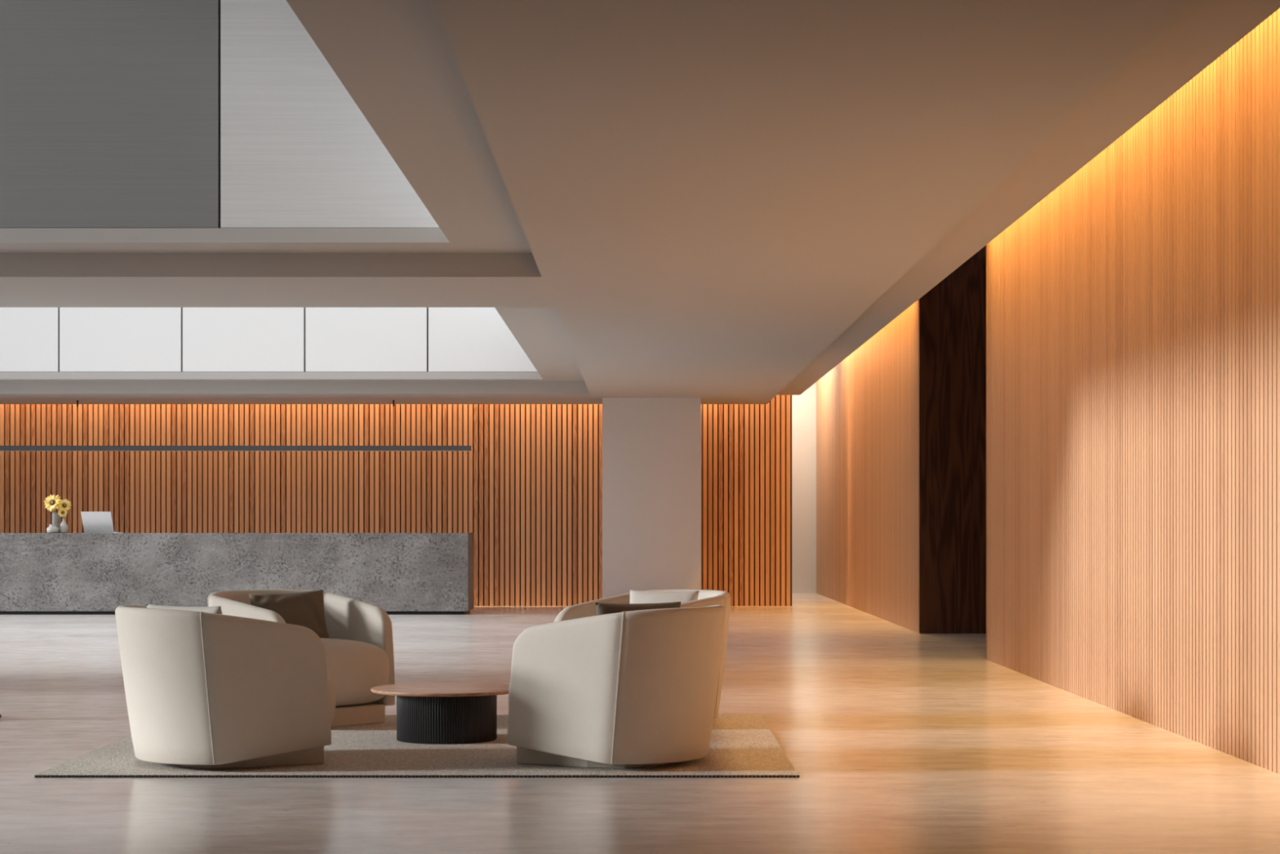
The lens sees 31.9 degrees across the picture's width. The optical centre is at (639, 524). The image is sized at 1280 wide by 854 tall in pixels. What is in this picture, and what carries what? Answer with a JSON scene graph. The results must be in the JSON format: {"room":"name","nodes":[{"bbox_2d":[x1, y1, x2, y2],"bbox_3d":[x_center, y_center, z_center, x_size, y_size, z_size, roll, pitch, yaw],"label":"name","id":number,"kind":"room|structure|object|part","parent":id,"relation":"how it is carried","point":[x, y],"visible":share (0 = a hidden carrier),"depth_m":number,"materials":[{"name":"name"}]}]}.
{"room":"lobby","nodes":[
{"label":"lobby","id":0,"kind":"room"},
{"bbox_2d":[0,0,439,227],"bbox_3d":[-5.907,-3.857,15.344,9.625,3.686,0.192,0,0,0],"label":"wall","id":1,"kind":"structure","parent":0,"point":[114,113],"depth_m":15.25,"materials":[{"name":"grey metal"}]},
{"bbox_3d":[-3.676,-3.859,15.261,1.610,3.682,0.026,0,0,0],"label":"panel","id":2,"kind":"part","parent":1,"relation":"part of","materials":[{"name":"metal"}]},
{"bbox_3d":[-2.079,-3.859,15.261,1.552,3.682,0.026,0,0,0],"label":"panel","id":3,"kind":"part","parent":1,"relation":"part of","materials":[{"name":"metal"}]},
{"bbox_2d":[0,306,537,371],"bbox_3d":[-5.902,-2.832,29.724,9.635,1.636,0.192,0,0,0],"label":"wall","id":4,"kind":"structure","parent":0,"point":[33,339],"depth_m":29.62,"materials":[{"name":"white painted panels"},{"name":"dark metal joints"}]},
{"bbox_3d":[-9.104,-2.834,29.641,2.810,1.632,0.026,0,0,0],"label":"panel","id":5,"kind":"part","parent":4,"relation":"part of","materials":[{"name":"white"}]},
{"bbox_3d":[-6.875,-2.834,29.641,1.604,1.632,0.026,0,0,0],"label":"panel","id":6,"kind":"part","parent":4,"relation":"part of","materials":[{"name":"white"}]},
{"bbox_3d":[-5.249,-2.834,29.641,1.604,1.632,0.026,0,0,0],"label":"panel","id":7,"kind":"part","parent":4,"relation":"part of","materials":[{"name":"white"}]},
{"bbox_3d":[-3.623,-2.834,29.641,1.604,1.632,0.026,0,0,0],"label":"panel","id":8,"kind":"part","parent":4,"relation":"part of","materials":[{"name":"white"}]},
{"bbox_3d":[-2.047,-2.834,29.641,1.503,1.632,0.026,0,0,0],"label":"panel","id":9,"kind":"part","parent":4,"relation":"part of","materials":[{"name":"white"}]},
{"bbox_2d":[0,395,791,605],"bbox_3d":[-4.133,-0.950,33.019,12.735,4.300,0.242,0,0,0],"label":"wall","id":10,"kind":"structure","parent":0,"point":[528,487],"depth_m":32.90,"materials":[{"name":"brown wood"}]},
{"bbox_2d":[0,0,1193,404],"bbox_3d":[-4.478,-1.880,14.800,12.645,0.268,35.600,0,0,0],"label":"ceiling","id":11,"kind":"structure","parent":0,"point":[653,198],"depth_m":11.67,"materials":[{"name":"grey paint"}]},
{"bbox_2d":[0,400,471,451],"bbox_3d":[-6.337,-1.387,31.500,7.926,0.718,0.070,0,0,0],"label":"pendant lamp","id":12,"kind":"object","parent":11,"relation":"hanging from","point":[2,448],"visible":1,"depth_m":31.47,"materials":[{"name":"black metal"}]},
{"bbox_3d":[-7.910,-1.423,31.500,0.011,0.646,0.011,0,0,22],"label":"suspension rod","id":13,"kind":"part","parent":12,"relation":"part of","materials":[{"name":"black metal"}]},
{"bbox_2d":[0,450,469,451],"bbox_3d":[-6.340,-1.031,31.500,7.880,0.005,0.050,0,0,0],"label":"diffuser","id":14,"kind":"object","parent":12,"relation":"attached to","point":[0,451],"depth_m":31.49,"materials":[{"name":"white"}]},
{"bbox_3d":[-3.465,-1.423,31.500,0.011,0.646,0.011,0,0,22],"label":"suspension rod","id":15,"kind":"part","parent":12,"relation":"part of","materials":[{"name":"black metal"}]},
{"bbox_2d":[0,592,1279,853],"bbox_3d":[-2.800,1.300,18.500,16.000,0.200,43.000,0,0,0],"label":"floor","id":16,"kind":"structure","parent":0,"point":[898,740],"depth_m":10.34,"materials":[{"name":"stone"}]},
{"bbox_2d":[0,532,474,614],"bbox_3d":[-6.242,0.658,30.265,7.917,1.083,1.070,0,0,0],"label":"reception desk","id":17,"kind":"object","parent":16,"relation":"on","point":[41,573],"visible":0.97,"depth_m":29.73,"materials":[{"name":"grey stone"}]},
{"bbox_2d":[46,524,58,533],"bbox_3d":[-7.822,0.058,29.840,0.160,0.118,0.160,0,0,0],"label":"vase","id":18,"kind":"object","parent":17,"relation":"on","point":[52,528],"visible":1,"depth_m":29.79,"materials":[{"name":"grey ceramic"}]},
{"bbox_2d":[52,512,60,533],"bbox_3d":[-7.821,-0.018,30.000,0.104,0.270,0.104,0,0,0],"label":"vase","id":19,"kind":"object","parent":17,"relation":"on","point":[55,517],"visible":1,"depth_m":29.96,"materials":[{"name":"grey ceramic"}]},
{"bbox_2d":[43,494,61,512],"bbox_3d":[-7.833,-0.166,29.859,0.202,0.468,0.221,0,0,-37],"label":"sunflower","id":20,"kind":"object","parent":19,"relation":"in","point":[51,502],"visible":1,"depth_m":29.85,"materials":[{"name":"yellow plant"}]},
{"bbox_2d":[57,507,67,523],"bbox_3d":[-7.741,-0.075,29.887,0.210,0.286,0.120,0,0,29],"label":"sunflower","id":21,"kind":"object","parent":19,"relation":"in","point":[63,512],"visible":1,"depth_m":29.85,"materials":[{"name":"yellow plant"}]},
{"bbox_2d":[57,498,71,511],"bbox_3d":[-7.705,-0.137,29.998,0.195,0.409,0.091,0,0,-23],"label":"sunflower","id":22,"kind":"object","parent":19,"relation":"in","point":[64,504],"visible":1,"depth_m":30.00,"materials":[{"name":"yellow plant"}]},
{"bbox_2d":[59,518,68,533],"bbox_3d":[-7.692,0.019,29.900,0.116,0.196,0.116,0,0,0],"label":"bottle vase","id":23,"kind":"object","parent":17,"relation":"on","point":[64,528],"visible":1,"depth_m":29.86,"materials":[{"name":"grey ceramic"}]},
{"bbox_2d":[80,511,117,533],"bbox_3d":[-7.253,-0.025,30.039,0.426,0.285,0.358,0,0,-4],"label":"laptop","id":24,"kind":"object","parent":17,"relation":"on","point":[92,522],"visible":0.98,"depth_m":29.91,"materials":[{"name":"silver metal"}]},
{"bbox_3d":[-2.298,0.636,30.280,0.030,1.038,1.040,0,0,0],"label":"panel","id":25,"kind":"part","parent":17,"relation":"part of","materials":[{"name":"grey stone"}]},
{"bbox_2d":[34,714,799,777],"bbox_3d":[-1.058,1.194,12.290,3.628,0.012,3.360,0,0,0],"label":"area rug","id":26,"kind":"object","parent":16,"relation":"on","point":[741,745],"visible":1,"depth_m":11.11,"materials":[{"name":"carpet"}]},
{"bbox_2d":[115,604,335,768],"bbox_3d":[-2.083,0.795,11.192,1.048,0.785,0.940,0,0,-31],"label":"armchair","id":27,"kind":"object","parent":26,"relation":"on","point":[203,690],"visible":1,"depth_m":10.79,"materials":[{"name":"beige fabric"}]},
{"bbox_2d":[146,604,222,614],"bbox_3d":[-2.235,0.568,11.121,0.503,0.336,0.169,0,0,30],"label":"throw pillow","id":28,"kind":"object","parent":27,"relation":"on","point":[216,610],"visible":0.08,"depth_m":11.02,"materials":[{"name":"beige fabric"}]},
{"bbox_3d":[-2.015,0.879,11.233,0.889,0.398,0.770,0,0,-31],"label":"seat","id":29,"kind":"part","parent":27,"relation":"part of","materials":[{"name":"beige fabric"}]},
{"bbox_2d":[207,589,395,727],"bbox_3d":[-2.052,0.795,13.431,1.048,0.785,0.940,0,0,42],"label":"armchair","id":30,"kind":"object","parent":26,"relation":"on","point":[359,646],"visible":0.41,"depth_m":13.28,"materials":[{"name":"beige fabric"}]},
{"bbox_2d":[248,589,328,638],"bbox_3d":[-2.121,0.575,13.562,0.481,0.351,0.196,0,0,-20],"label":"throw pillow","id":31,"kind":"object","parent":30,"relation":"on","point":[306,608],"visible":0.52,"depth_m":13.53,"materials":[{"name":"brown fabric"}]},
{"bbox_3d":[-1.992,0.879,13.377,0.889,0.398,0.770,0,0,42],"label":"seat","id":32,"kind":"part","parent":30,"relation":"part of","materials":[{"name":"beige fabric"}]},
{"bbox_2d":[370,682,509,744],"bbox_3d":[-1.067,1.045,12.370,0.836,0.286,0.836,0,0,0],"label":"coffee table","id":33,"kind":"object","parent":26,"relation":"on","point":[428,713],"visible":0.92,"depth_m":12.14,"materials":[{"name":"brown wood"}]},
{"bbox_2d":[506,604,725,768],"bbox_3d":[-0.096,0.795,11.212,1.048,0.785,0.940,0,0,30],"label":"armchair","id":34,"kind":"object","parent":26,"relation":"on","point":[630,689],"visible":1,"depth_m":10.81,"materials":[{"name":"beige fabric"}]},
{"bbox_2d":[595,601,680,615],"bbox_3d":[-0.020,0.550,11.110,0.450,0.330,0.151,0,0,-20],"label":"throw pillow","id":35,"kind":"object","parent":34,"relation":"on","point":[601,608],"visible":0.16,"depth_m":11.04,"materials":[{"name":"brown fabric"}]},
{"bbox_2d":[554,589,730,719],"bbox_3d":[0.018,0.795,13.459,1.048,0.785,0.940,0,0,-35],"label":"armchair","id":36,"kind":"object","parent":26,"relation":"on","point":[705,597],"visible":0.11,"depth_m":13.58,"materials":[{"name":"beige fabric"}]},
{"bbox_2d":[629,590,698,603],"bbox_3d":[0.130,0.564,13.521,0.450,0.327,0.173,0,0,22],"label":"throw pillow","id":37,"kind":"object","parent":36,"relation":"on","point":[636,596],"visible":0.24,"depth_m":13.50,"materials":[{"name":"beige fabric"}]},
{"bbox_2d":[602,397,701,598],"bbox_3d":[0.161,-0.273,31.925,1.362,2.946,1.970,0,0,0],"label":"wall column","id":38,"kind":"structure","parent":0,"point":[651,446],"depth_m":30.94,"materials":[{"name":"white paint"}]},
{"bbox_2d":[791,382,816,592],"bbox_3d":[2.385,-1.100,39.185,1.970,4.600,0.230,0,0,0],"label":"wall","id":39,"kind":"structure","parent":0,"point":[804,405],"depth_m":39.07,"materials":[{"name":"white paint"}]},
{"bbox_2d":[816,299,919,632],"bbox_3d":[3.195,-1.100,31.960,0.250,4.600,14.680,0,0,0],"label":"wall","id":40,"kind":"structure","parent":0,"point":[868,404],"depth_m":29.61,"materials":[{"name":"brown wood"}]},
{"bbox_2d":[919,245,986,633],"bbox_3d":[4.136,-1.100,24.610,2.128,4.600,0.020,0,0,0],"label":"wall","id":41,"kind":"structure","parent":0,"point":[953,313],"depth_m":24.60,"materials":[{"name":"brown wood"}]},
{"bbox_2d":[777,0,1279,395],"bbox_3d":[2.088,-1.944,14.800,0.484,0.130,35.600,0,0,0],"label":"ceiling","id":42,"kind":"structure","parent":0,"point":[1204,30],"depth_m":11.03,"materials":[{"name":"grey paint"}]},
{"bbox_2d":[986,8,1279,773],"bbox_3d":[3.195,-1.100,8.431,0.250,4.600,22.862,0,0,0],"label":"wall","id":43,"kind":"structure","parent":0,"point":[1133,311],"depth_m":13.53,"materials":[{"name":"brown wood"}]},
{"bbox_3d":[3.195,-1.100,19.856,0.250,4.600,0.012,0,0,0],"label":"panel","id":44,"kind":"part","parent":43,"relation":"part of","materials":[{"name":"brown wood"}]}
]}

